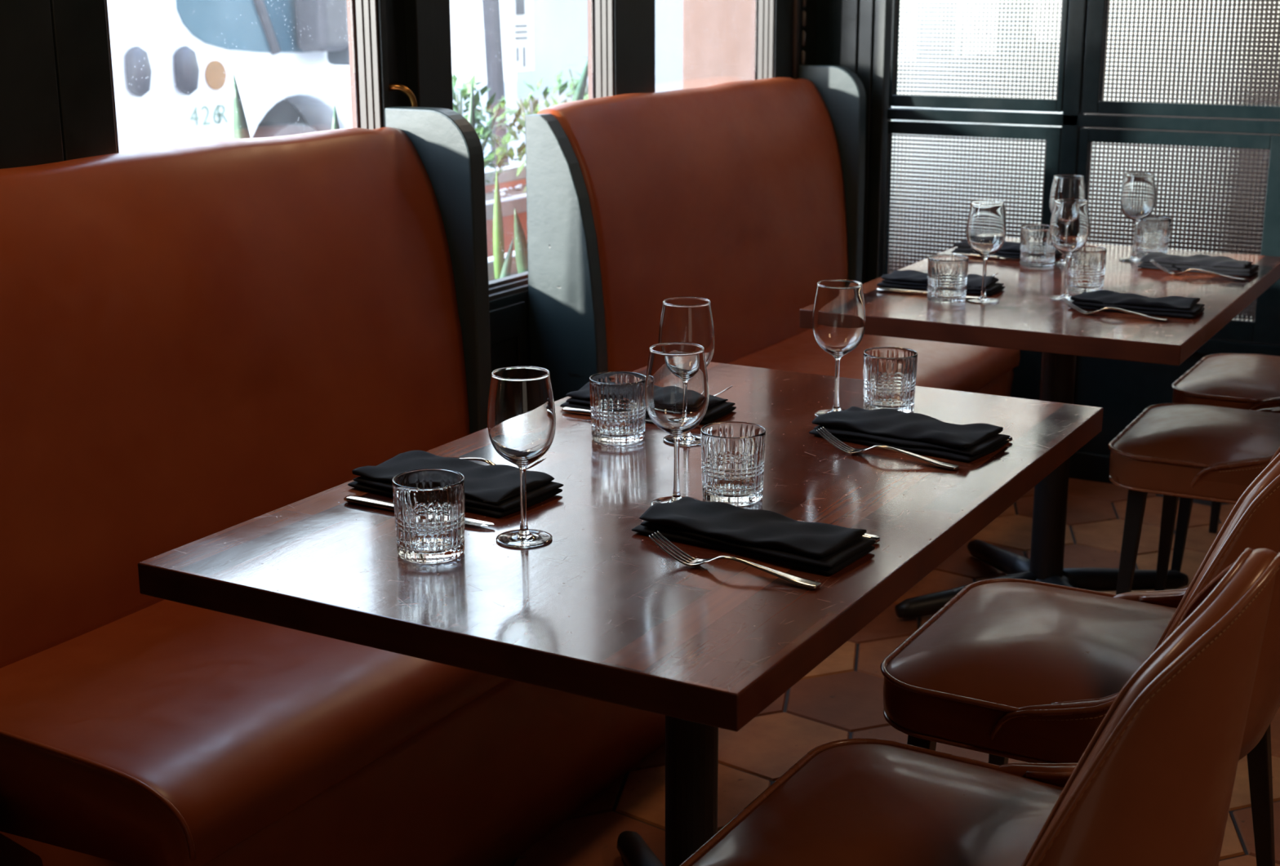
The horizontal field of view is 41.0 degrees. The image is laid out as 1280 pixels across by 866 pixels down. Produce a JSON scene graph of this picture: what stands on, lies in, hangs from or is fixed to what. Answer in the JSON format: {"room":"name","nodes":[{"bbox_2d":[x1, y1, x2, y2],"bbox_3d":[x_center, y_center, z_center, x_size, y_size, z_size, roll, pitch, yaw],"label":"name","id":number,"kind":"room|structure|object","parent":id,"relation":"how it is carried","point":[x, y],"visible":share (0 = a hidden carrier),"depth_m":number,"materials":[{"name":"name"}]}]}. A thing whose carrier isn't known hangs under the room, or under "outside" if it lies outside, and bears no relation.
{"room":"restaurant","nodes":[
{"label":"restaurant","id":0,"kind":"room"},
{"bbox_2d":[0,0,816,372],"bbox_3d":[-1.093,-0.595,2.308,0.065,2.750,6.430,8,17,29],"label":"window frame","id":1,"kind":"structure","parent":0,"point":[56,104],"depth_m":2.70,"materials":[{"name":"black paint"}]},
{"bbox_2d":[104,0,382,152],"bbox_3d":[-0.699,-0.951,2.939,0.066,1.687,0.690,8,17,29],"label":"window","id":2,"kind":"structure","parent":1,"relation":"in","point":[366,18],"depth_m":3.30,"materials":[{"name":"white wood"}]},
{"bbox_2d":[388,83,417,106],"bbox_3d":[-0.472,-0.642,3.345,0.074,0.079,0.030,-3,15,-10],"label":"coat hook","id":3,"kind":"object","parent":1,"relation":"attached to","point":[394,86],"visible":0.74,"depth_m":3.33,"materials":[{"name":"gold metal"}]},
{"bbox_2d":[489,301,526,366],"bbox_3d":[-0.358,0.087,3.738,0.008,0.695,0.405,8,17,29],"label":"trim","id":4,"kind":"structure","parent":1,"relation":"attached to","point":[506,322],"depth_m":3.78,"materials":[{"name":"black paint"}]},
{"bbox_2d":[448,0,613,301],"bbox_3d":[-0.253,-1.152,3.695,0.066,1.687,0.660,8,17,29],"label":"window","id":5,"kind":"structure","parent":1,"relation":"in","point":[604,47],"depth_m":4.04,"materials":[{"name":"white wood"}]},
{"bbox_2d":[751,0,774,79],"bbox_3d":[0.175,-1.345,4.420,0.066,1.687,0.689,8,17,29],"label":"window","id":6,"kind":"structure","parent":1,"relation":"in","point":[766,7],"depth_m":4.79,"materials":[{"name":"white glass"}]},
{"bbox_2d":[791,0,806,79],"bbox_3d":[0.453,-1.446,4.794,0.024,1.685,0.046,8,17,29],"label":"trim","id":7,"kind":"structure","parent":1,"relation":"attached to","point":[796,3],"depth_m":4.87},
{"bbox_2d":[453,80,525,169],"bbox_3d":[-3.429,-2.282,14.895,42.000,0.120,60.000,8,17,29],"label":"road","id":8,"kind":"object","parent":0,"point":[510,90],"depth_m":21.53,"materials":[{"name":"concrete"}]},
{"bbox_2d":[106,0,352,152],"bbox_3d":[-3.820,-1.963,8.695,2.150,2.727,6.250,8,17,29],"label":"bus","id":9,"kind":"object","parent":8,"relation":"on","point":[175,63],"visible":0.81,"depth_m":9.62,"materials":[{"name":"white paint"}]},
{"bbox_2d":[294,0,349,65],"bbox_3d":[-1.849,-2.451,10.136,0.230,0.550,0.360,8,17,29],"label":"mirror","id":10,"kind":"object","parent":9,"relation":"attached to","point":[321,26],"depth_m":10.03,"materials":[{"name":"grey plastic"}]},
{"bbox_2d":[449,0,515,86],"bbox_3d":[-8.652,-6.050,16.975,2.000,6.140,40.000,8,17,29],"label":"building","id":11,"kind":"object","parent":8,"relation":"on","point":[467,33],"visible":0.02,"depth_m":25.93,"materials":[{"name":"white"}]},
{"bbox_2d":[481,0,533,168],"bbox_3d":[-0.657,-1.669,8.779,0.335,1.604,0.098,-12,19,-38],"label":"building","id":12,"kind":"structure","parent":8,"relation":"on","point":[518,13],"depth_m":8.66,"materials":[{"name":"grey painted metal"}]},
{"bbox_2d":[515,0,682,119],"bbox_3d":[1.782,-8.745,17.246,6.200,11.140,2.000,8,17,29],"label":"building","id":13,"kind":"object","parent":8,"relation":"on","point":[560,27],"visible":0.2,"depth_m":18.74,"materials":[{"name":"white"}]},
{"bbox_2d":[682,0,751,88],"bbox_3d":[0.412,-1.618,5.358,0.370,3.240,0.500,8,17,29],"label":"building","id":14,"kind":"structure","parent":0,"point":[717,33],"depth_m":5.28,"materials":[{"name":"pink paint"}]},
{"bbox_2d":[506,477,1279,865],"bbox_3d":[0.740,1.057,1.647,4.640,0.120,6.665,8,17,29],"label":"floor","id":15,"kind":"structure","parent":0,"point":[842,698],"depth_m":3.32,"materials":[{"name":"tile"}]},
{"bbox_2d":[0,106,665,865],"bbox_3d":[-0.522,0.122,2.717,0.709,1.150,1.453,8,17,29],"label":"bench","id":16,"kind":"object","parent":15,"relation":"on","point":[198,340],"visible":0.69,"depth_m":2.59,"materials":[{"name":"brown leather"}]},
{"bbox_2d":[137,361,1103,865],"bbox_3d":[0.072,0.413,2.379,0.760,0.744,1.253,8,17,29],"label":"dining table","id":17,"kind":"object","parent":15,"relation":"on","point":[599,611],"visible":0.72,"depth_m":1.95,"materials":[{"name":"brown wood"}]},
{"bbox_2d":[343,494,494,526],"bbox_3d":[-0.274,0.097,2.109,0.227,0.008,0.019,9,17,31],"label":"table knife","id":18,"kind":"object","parent":17,"relation":"on","point":[366,501],"visible":0.57,"depth_m":2.13,"materials":[{"name":"metal"}]},
{"bbox_2d":[391,468,464,564],"bbox_3d":[-0.240,0.095,1.955,0.082,0.090,0.082,-13,19,-39],"label":"tumbler","id":19,"kind":"object","parent":17,"relation":"on","point":[428,504],"visible":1,"depth_m":1.93,"materials":[{"name":"clear glass"}]},
{"bbox_2d":[347,450,563,516],"bbox_3d":[-0.238,0.061,2.204,0.253,0.028,0.140,9,18,32],"label":"napkin","id":20,"kind":"object","parent":17,"relation":"on","point":[490,490],"visible":0.73,"depth_m":2.19,"materials":[{"name":"black fabric"}]},
{"bbox_2d":[451,457,546,470],"bbox_3d":[-0.218,0.036,2.296,0.206,0.028,0.025,8,17,29],"label":"fork","id":21,"kind":"object","parent":17,"relation":"on","point":[485,460],"visible":0.36,"depth_m":2.29,"materials":[{"name":"metal"}]},
{"bbox_2d":[487,365,555,547],"bbox_3d":[-0.137,0.028,1.990,0.079,0.201,0.079,8,17,29],"label":"wine glass","id":22,"kind":"object","parent":17,"relation":"on","point":[522,415],"visible":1,"depth_m":1.95,"materials":[{"name":"clear glass"}]},
{"bbox_2d":[487,365,555,472],"bbox_3d":[-0.137,-0.013,1.979,0.079,0.119,0.079,8,17,29],"label":"bowl","id":23,"kind":"object","parent":22,"relation":"on","point":[522,415],"depth_m":1.95,"materials":[{"name":"clear glass"}]},
{"bbox_2d":[589,371,645,444],"bbox_3d":[-0.031,-0.035,2.446,0.082,0.090,0.082,6,16,24],"label":"tumbler","id":24,"kind":"object","parent":17,"relation":"on","point":[617,398],"visible":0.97,"depth_m":2.42,"materials":[{"name":"clear glass"}]},
{"bbox_2d":[561,406,699,426],"bbox_3d":[-0.016,-0.024,2.562,0.227,0.008,0.019,7,17,27],"label":"table knife","id":25,"kind":"object","parent":17,"relation":"on","point":[566,409],"visible":0.37,"depth_m":2.59,"materials":[{"name":"metal"}]},
{"bbox_2d":[560,382,736,423],"bbox_3d":[0.014,-0.052,2.623,0.249,0.032,0.125,7,17,27],"label":"napkin","id":26,"kind":"object","parent":17,"relation":"on","point":[717,407],"visible":0.2,"depth_m":2.60,"materials":[{"name":"black fabric"}]},
{"bbox_2d":[644,342,709,506],"bbox_3d":[0.045,-0.007,2.118,0.079,0.201,0.079,2,15,8],"label":"wine glass","id":27,"kind":"object","parent":17,"relation":"on","point":[677,393],"visible":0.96,"depth_m":2.08,"materials":[{"name":"clear glass"}]},
{"bbox_2d":[644,342,709,441],"bbox_3d":[0.045,-0.047,2.108,0.079,0.119,0.079,2,15,8],"label":"bowl","id":28,"kind":"object","parent":27,"relation":"on","point":[677,393],"depth_m":2.08,"materials":[{"name":"clear glass"}]},
{"bbox_2d":[658,297,715,445],"bbox_3d":[0.066,-0.087,2.422,0.079,0.201,0.079,-3,15,-12],"label":"wine glass","id":29,"kind":"object","parent":17,"relation":"on","point":[682,319],"visible":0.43,"depth_m":2.38,"materials":[{"name":"clear glass"}]},
{"bbox_2d":[658,297,715,366],"bbox_3d":[0.066,-0.127,2.412,0.079,0.119,0.079,-3,15,-12],"label":"bowl","id":30,"kind":"object","parent":29,"relation":"on","point":[682,319],"depth_m":2.38,"materials":[{"name":"clear glass"}]},
{"bbox_2d":[713,385,733,395],"bbox_3d":[0.047,-0.070,2.692,0.206,0.028,0.025,7,16,26],"label":"fork","id":31,"kind":"object","parent":17,"relation":"on","point":[732,385],"visible":0.2,"depth_m":2.64,"materials":[{"name":"metal"}]},
{"bbox_2d":[700,421,765,506],"bbox_3d":[0.117,0.039,2.162,0.082,0.090,0.082,11,18,35],"label":"tumbler","id":32,"kind":"object","parent":17,"relation":"on","point":[733,452],"visible":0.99,"depth_m":2.13,"materials":[{"name":"clear glass"}]},
{"bbox_2d":[648,531,821,588],"bbox_3d":[0.104,0.140,1.896,0.206,0.028,0.025,8,17,30],"label":"fork","id":33,"kind":"object","parent":17,"relation":"on","point":[800,581],"visible":1,"depth_m":1.89,"materials":[{"name":"metal"}]},
{"bbox_2d":[631,496,875,574],"bbox_3d":[0.131,0.114,2.000,0.273,0.028,0.120,10,18,33],"label":"napkin","id":34,"kind":"object","parent":17,"relation":"on","point":[773,536],"visible":0.99,"depth_m":1.97,"materials":[{"name":"black fabric"}]},
{"bbox_2d":[812,279,865,416],"bbox_3d":[0.296,-0.125,2.560,0.079,0.201,0.079,-10,18,-33],"label":"wine glass","id":35,"kind":"object","parent":17,"relation":"on","point":[838,314],"visible":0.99,"depth_m":2.52,"materials":[{"name":"clear glass"}]},
{"bbox_2d":[812,279,865,361],"bbox_3d":[0.296,-0.165,2.550,0.079,0.119,0.079,-10,18,-33],"label":"bowl","id":36,"kind":"object","parent":35,"relation":"on","point":[838,314],"depth_m":2.52,"materials":[{"name":"clear glass"}]},
{"bbox_2d":[797,520,879,543],"bbox_3d":[0.186,0.108,2.060,0.227,0.008,0.019,11,18,35],"label":"table knife","id":37,"kind":"object","parent":17,"relation":"on","point":[876,538],"visible":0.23,"depth_m":2.00,"materials":[{"name":"metal"}]},
{"bbox_2d":[816,426,959,469],"bbox_3d":[0.338,0.021,2.345,0.206,0.028,0.025,9,17,32],"label":"fork","id":38,"kind":"object","parent":17,"relation":"on","point":[935,462],"visible":1,"depth_m":2.34,"materials":[{"name":"metal"}]},
{"bbox_2d":[862,346,917,413],"bbox_3d":[0.379,-0.079,2.604,0.082,0.090,0.082,3,15,12],"label":"tumbler","id":39,"kind":"object","parent":17,"relation":"on","point":[889,373],"visible":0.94,"depth_m":2.58,"materials":[{"name":"clear glass"}]},
{"bbox_2d":[808,406,1010,461],"bbox_3d":[0.383,-0.005,2.441,0.257,0.031,0.131,11,18,35],"label":"napkin","id":40,"kind":"object","parent":17,"relation":"on","point":[917,433],"visible":0.94,"depth_m":2.41,"materials":[{"name":"black fabric"}]},
{"bbox_2d":[1004,436,1012,442],"bbox_3d":[0.436,-0.008,2.495,0.227,0.008,0.019,11,18,36],"label":"table knife","id":41,"kind":"object","parent":17,"relation":"on","point":[1010,438],"visible":0.18,"depth_m":2.43,"materials":[{"name":"metal"}]},
{"bbox_2d":[524,64,1020,401],"bbox_3d":[0.418,-0.301,4.310,0.709,1.150,1.458,8,17,29],"label":"bench","id":42,"kind":"object","parent":15,"relation":"on","point":[741,197],"visible":0.55,"depth_m":4.21,"materials":[{"name":"brown leather"}]},
{"bbox_2d":[679,547,1279,865],"bbox_3d":[0.362,0.496,1.841,0.557,0.869,0.512,8,17,30],"label":"dining chair","id":43,"kind":"object","parent":15,"relation":"on","point":[1153,785],"visible":1,"depth_m":1.62,"materials":[{"name":"brown leather"}]},
{"bbox_2d":[799,237,1279,618],"bbox_3d":[0.923,0.029,3.823,0.745,0.744,1.145,8,17,28],"label":"dining table","id":44,"kind":"object","parent":15,"relation":"on","point":[1024,317],"visible":0.57,"depth_m":3.58,"materials":[{"name":"brown wood"}]},
{"bbox_2d":[876,287,979,297],"bbox_3d":[0.601,-0.290,3.563,0.227,0.008,0.019,7,17,27],"label":"table knife","id":45,"kind":"object","parent":44,"relation":"on","point":[879,289],"visible":0.76,"depth_m":3.58,"materials":[{"name":"metal"}]},
{"bbox_2d":[876,269,1004,295],"bbox_3d":[0.641,-0.325,3.646,0.253,0.031,0.110,7,17,27],"label":"napkin","id":46,"kind":"object","parent":44,"relation":"on","point":[913,279],"visible":0.56,"depth_m":3.63,"materials":[{"name":"black fabric"}]},
{"bbox_2d":[927,253,968,304],"bbox_3d":[0.626,-0.313,3.489,0.082,0.090,0.082,-2,15,-7],"label":"tumbler","id":47,"kind":"object","parent":44,"relation":"on","point":[947,273],"visible":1,"depth_m":3.46,"materials":[{"name":"clear glass"}]},
{"bbox_2d":[966,200,1006,303],"bbox_3d":[0.700,-0.367,3.473,0.079,0.201,0.079,10,18,34],"label":"wine glass","id":48,"kind":"object","parent":44,"relation":"on","point":[986,227],"visible":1,"depth_m":3.43,"materials":[{"name":"clear glass"}]},
{"bbox_2d":[966,200,1006,261],"bbox_3d":[0.700,-0.407,3.463,0.079,0.119,0.079,10,18,34],"label":"bowl","id":49,"kind":"object","parent":48,"relation":"on","point":[986,227],"depth_m":3.43,"materials":[{"name":"clear glass"}]},
{"bbox_2d":[952,252,1020,259],"bbox_3d":[0.844,-0.412,4.019,0.227,0.008,0.019,8,17,29],"label":"table knife","id":50,"kind":"object","parent":44,"relation":"on","point":[968,255],"visible":0.77,"depth_m":4.04,"materials":[{"name":"metal"}]},
{"bbox_2d":[951,240,1062,258],"bbox_3d":[0.874,-0.439,4.079,0.242,0.030,0.110,9,17,31],"label":"napkin","id":51,"kind":"object","parent":44,"relation":"on","point":[1009,249],"visible":0.34,"depth_m":4.05,"materials":[{"name":"black fabric"}]},
{"bbox_2d":[1019,224,1055,268],"bbox_3d":[0.909,-0.427,3.916,0.082,0.090,0.082,10,18,33],"label":"tumbler","id":52,"kind":"object","parent":44,"relation":"on","point":[1037,248],"visible":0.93,"depth_m":3.89,"materials":[{"name":"clear glass"}]},
{"bbox_2d":[1049,174,1084,266],"bbox_3d":[0.977,-0.488,3.926,0.079,0.201,0.079,3,15,13],"label":"wine glass","id":53,"kind":"object","parent":44,"relation":"on","point":[1064,186],"visible":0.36,"depth_m":3.88,"materials":[{"name":"clear glass"}]},
{"bbox_2d":[1049,174,1084,213],"bbox_3d":[0.976,-0.528,3.915,0.079,0.119,0.079,3,15,13],"label":"bowl","id":54,"kind":"object","parent":53,"relation":"on","point":[1064,186],"depth_m":3.88,"materials":[{"name":"clear glass"}]},
{"bbox_2d":[1048,198,1089,301],"bbox_3d":[0.873,-0.373,3.493,0.079,0.201,0.079,-2,15,-7],"label":"wine glass","id":55,"kind":"object","parent":44,"relation":"on","point":[1069,224],"visible":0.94,"depth_m":3.46,"materials":[{"name":"clear glass"}]},
{"bbox_2d":[1049,198,1089,258],"bbox_3d":[0.873,-0.413,3.483,0.079,0.119,0.079,-2,15,-7],"label":"bowl","id":56,"kind":"object","parent":55,"relation":"on","point":[1069,224],"depth_m":3.45,"materials":[{"name":"clear glass"}]},
{"bbox_2d":[1067,245,1106,293],"bbox_3d":[0.935,-0.343,3.597,0.082,0.090,0.082,1,15,3],"label":"tumbler","id":57,"kind":"object","parent":44,"relation":"on","point":[1086,268],"visible":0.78,"depth_m":3.57,"materials":[{"name":"clear glass"}]},
{"bbox_2d":[1060,297,1168,320],"bbox_3d":[0.921,-0.241,3.328,0.206,0.028,0.025,8,17,29],"label":"fork","id":58,"kind":"object","parent":44,"relation":"on","point":[1076,308],"visible":1,"depth_m":3.33,"materials":[{"name":"metal"}]},
{"bbox_2d":[1067,289,1204,318],"bbox_3d":[0.985,-0.259,3.399,0.248,0.028,0.112,8,17,28],"label":"napkin","id":59,"kind":"object","parent":44,"relation":"on","point":[1171,306],"visible":0.96,"depth_m":3.37,"materials":[{"name":"black fabric"}]},
{"bbox_2d":[1119,172,1155,262],"bbox_3d":[1.151,-0.500,3.969,0.079,0.201,0.079,-8,17,-28],"label":"wine glass","id":60,"kind":"object","parent":44,"relation":"on","point":[1138,193],"visible":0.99,"depth_m":3.93,"materials":[{"name":"clear glass"}]},
{"bbox_2d":[1120,172,1155,225],"bbox_3d":[1.150,-0.540,3.958,0.079,0.119,0.079,-8,17,-28],"label":"bowl","id":61,"kind":"object","parent":60,"relation":"on","point":[1138,193],"depth_m":3.93,"materials":[{"name":"clear glass"}]},
{"bbox_2d":[1136,215,1171,257],"bbox_3d":[1.210,-0.464,4.051,0.082,0.090,0.082,-9,17,-30],"label":"tumbler","id":62,"kind":"object","parent":44,"relation":"on","point":[1153,231],"visible":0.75,"depth_m":4.02,"materials":[{"name":"clear glass"}]},
{"bbox_2d":[1137,252,1259,275],"bbox_3d":[1.260,-0.384,3.864,0.248,0.030,0.115,8,17,29],"label":"napkin","id":63,"kind":"object","parent":44,"relation":"on","point":[1226,265],"visible":0.93,"depth_m":3.83,"materials":[{"name":"black fabric"}]},
{"bbox_2d":[1150,259,1246,280],"bbox_3d":[1.228,-0.359,3.770,0.206,0.028,0.025,9,17,31],"label":"fork","id":64,"kind":"object","parent":44,"relation":"on","point":[1157,264],"visible":1,"depth_m":3.77,"materials":[{"name":"metal"}]},
{"bbox_2d":[880,446,1279,865],"bbox_3d":[0.666,0.344,2.413,0.557,0.869,0.512,8,17,29],"label":"dining chair","id":65,"kind":"object","parent":15,"relation":"on","point":[1023,670],"visible":0.66,"depth_m":2.31,"materials":[{"name":"brown leather"}]},
{"bbox_2d":[1108,403,1279,595],"bbox_3d":[1.285,0.047,3.530,0.557,0.869,0.512,8,17,28],"label":"dining chair","id":66,"kind":"object","parent":15,"relation":"on","point":[1172,451],"visible":0.93,"depth_m":3.45,"materials":[{"name":"brown leather"}]},
{"bbox_2d":[1170,353,1279,572],"bbox_3d":[1.573,-0.087,4.032,0.557,0.869,0.512,8,17,29],"label":"dining chair","id":67,"kind":"object","parent":15,"relation":"on","point":[1244,381],"visible":0.7,"depth_m":3.98,"materials":[{"name":"brown leather"}]},
{"bbox_2d":[891,106,1062,125],"bbox_3d":[1.925,-4.782,9.877,1.900,7.040,0.800,8,17,29],"label":"wall","id":68,"kind":"structure","parent":0,"point":[891,106],"depth_m":9.96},
{"bbox_2d":[815,0,1279,484],"bbox_3d":[2.353,-1.052,3.994,4.390,2.750,0.120,8,17,29],"label":"wall","id":69,"kind":"structure","parent":0,"point":[855,35],"depth_m":4.85,"materials":[{"name":"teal paint"}]},
{"bbox_2d":[882,120,1062,275],"bbox_3d":[0.948,-0.612,4.920,0.506,0.547,0.045,8,17,29],"label":"window","id":70,"kind":"structure","parent":69,"relation":"in","point":[935,171],"depth_m":4.91,"materials":[{"name":"grey glass"}]},
{"bbox_2d":[888,0,1069,111],"bbox_3d":[0.946,-1.256,4.749,0.506,0.704,0.045,8,17,29],"label":"window","id":71,"kind":"structure","parent":69,"relation":"in","point":[992,55],"depth_m":4.79,"materials":[{"name":"white glass"}]},
{"bbox_2d":[1077,127,1279,344],"bbox_3d":[1.468,-0.538,4.632,0.584,0.547,0.045,8,17,29],"label":"window","id":72,"kind":"structure","parent":69,"relation":"in","point":[1220,192],"depth_m":4.58,"materials":[{"name":"grey glass"}]},
{"bbox_2d":[1080,0,1279,119],"bbox_3d":[1.466,-1.182,4.462,0.584,0.704,0.045,8,17,29],"label":"window","id":73,"kind":"structure","parent":69,"relation":"in","point":[1183,58],"depth_m":4.52,"materials":[{"name":"grey glass"}]},
{"bbox_2d":[1083,112,1278,134],"bbox_3d":[6.109,-0.677,5.045,9.580,1.540,0.400,8,17,29],"label":"wall","id":74,"kind":"structure","parent":0,"point":[1084,113],"depth_m":6.95,"materials":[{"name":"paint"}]},
{"bbox_3d":[-1.813,0.497,3.959,2.390,0.120,26.000,8,17,29],"label":"pavement","id":75,"kind":"object","parent":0,"visible":0},
{"bbox_2d":[487,250,517,281],"bbox_3d":[-0.493,0.000,4.209,0.380,0.705,2.470,8,17,29],"label":"planter box","id":76,"kind":"object","parent":75,"relation":"on","point":[491,260],"visible":0.02,"depth_m":4.59,"materials":[{"name":"concrete"}]},
{"bbox_2d":[233,74,339,138],"bbox_3d":[-0.737,-0.462,3.607,0.085,0.592,0.331,8,17,29],"label":"snake plant","id":77,"kind":"object","parent":76,"relation":"on","point":[241,131],"visible":0.12,"depth_m":3.42,"materials":[{"name":"green plant"}]},
{"bbox_2d":[467,59,587,279],"bbox_3d":[-0.315,-0.652,4.356,0.145,0.621,0.638,6,16,23],"label":"snake plant","id":78,"kind":"object","parent":76,"relation":"on","point":[502,267],"visible":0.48,"depth_m":4.37,"materials":[{"name":"green plant"}]},
{"bbox_2d":[484,163,527,257],"bbox_3d":[-0.789,-0.365,5.507,0.590,0.750,3.020,8,17,29],"label":"planter box","id":79,"kind":"object","parent":75,"relation":"on","point":[512,187],"visible":0.06,"depth_m":5.56,"materials":[{"name":"red"}]},
{"bbox_2d":[452,71,525,182],"bbox_3d":[-0.608,-0.971,5.706,0.426,0.470,0.542,8,17,29],"label":"leafy shrub","id":80,"kind":"object","parent":79,"relation":"on","point":[484,133],"visible":0.32,"depth_m":5.70,"materials":[{"name":"green plant"}]},
{"bbox_2d":[501,76,567,192],"bbox_3d":[-0.345,-1.052,6.086,0.276,0.425,0.271,4,15,15],"label":"leafy shrub","id":81,"kind":"object","parent":79,"relation":"on","point":[535,106],"visible":0.33,"depth_m":6.05,"materials":[{"name":"green plant"}]},
{"bbox_2d":[550,56,588,106],"bbox_3d":[-0.152,-1.179,6.395,0.388,0.542,0.426,8,17,29],"label":"leafy shrub","id":82,"kind":"object","parent":79,"relation":"on","point":[558,86],"visible":0.12,"depth_m":6.37,"materials":[{"name":"green plant"}]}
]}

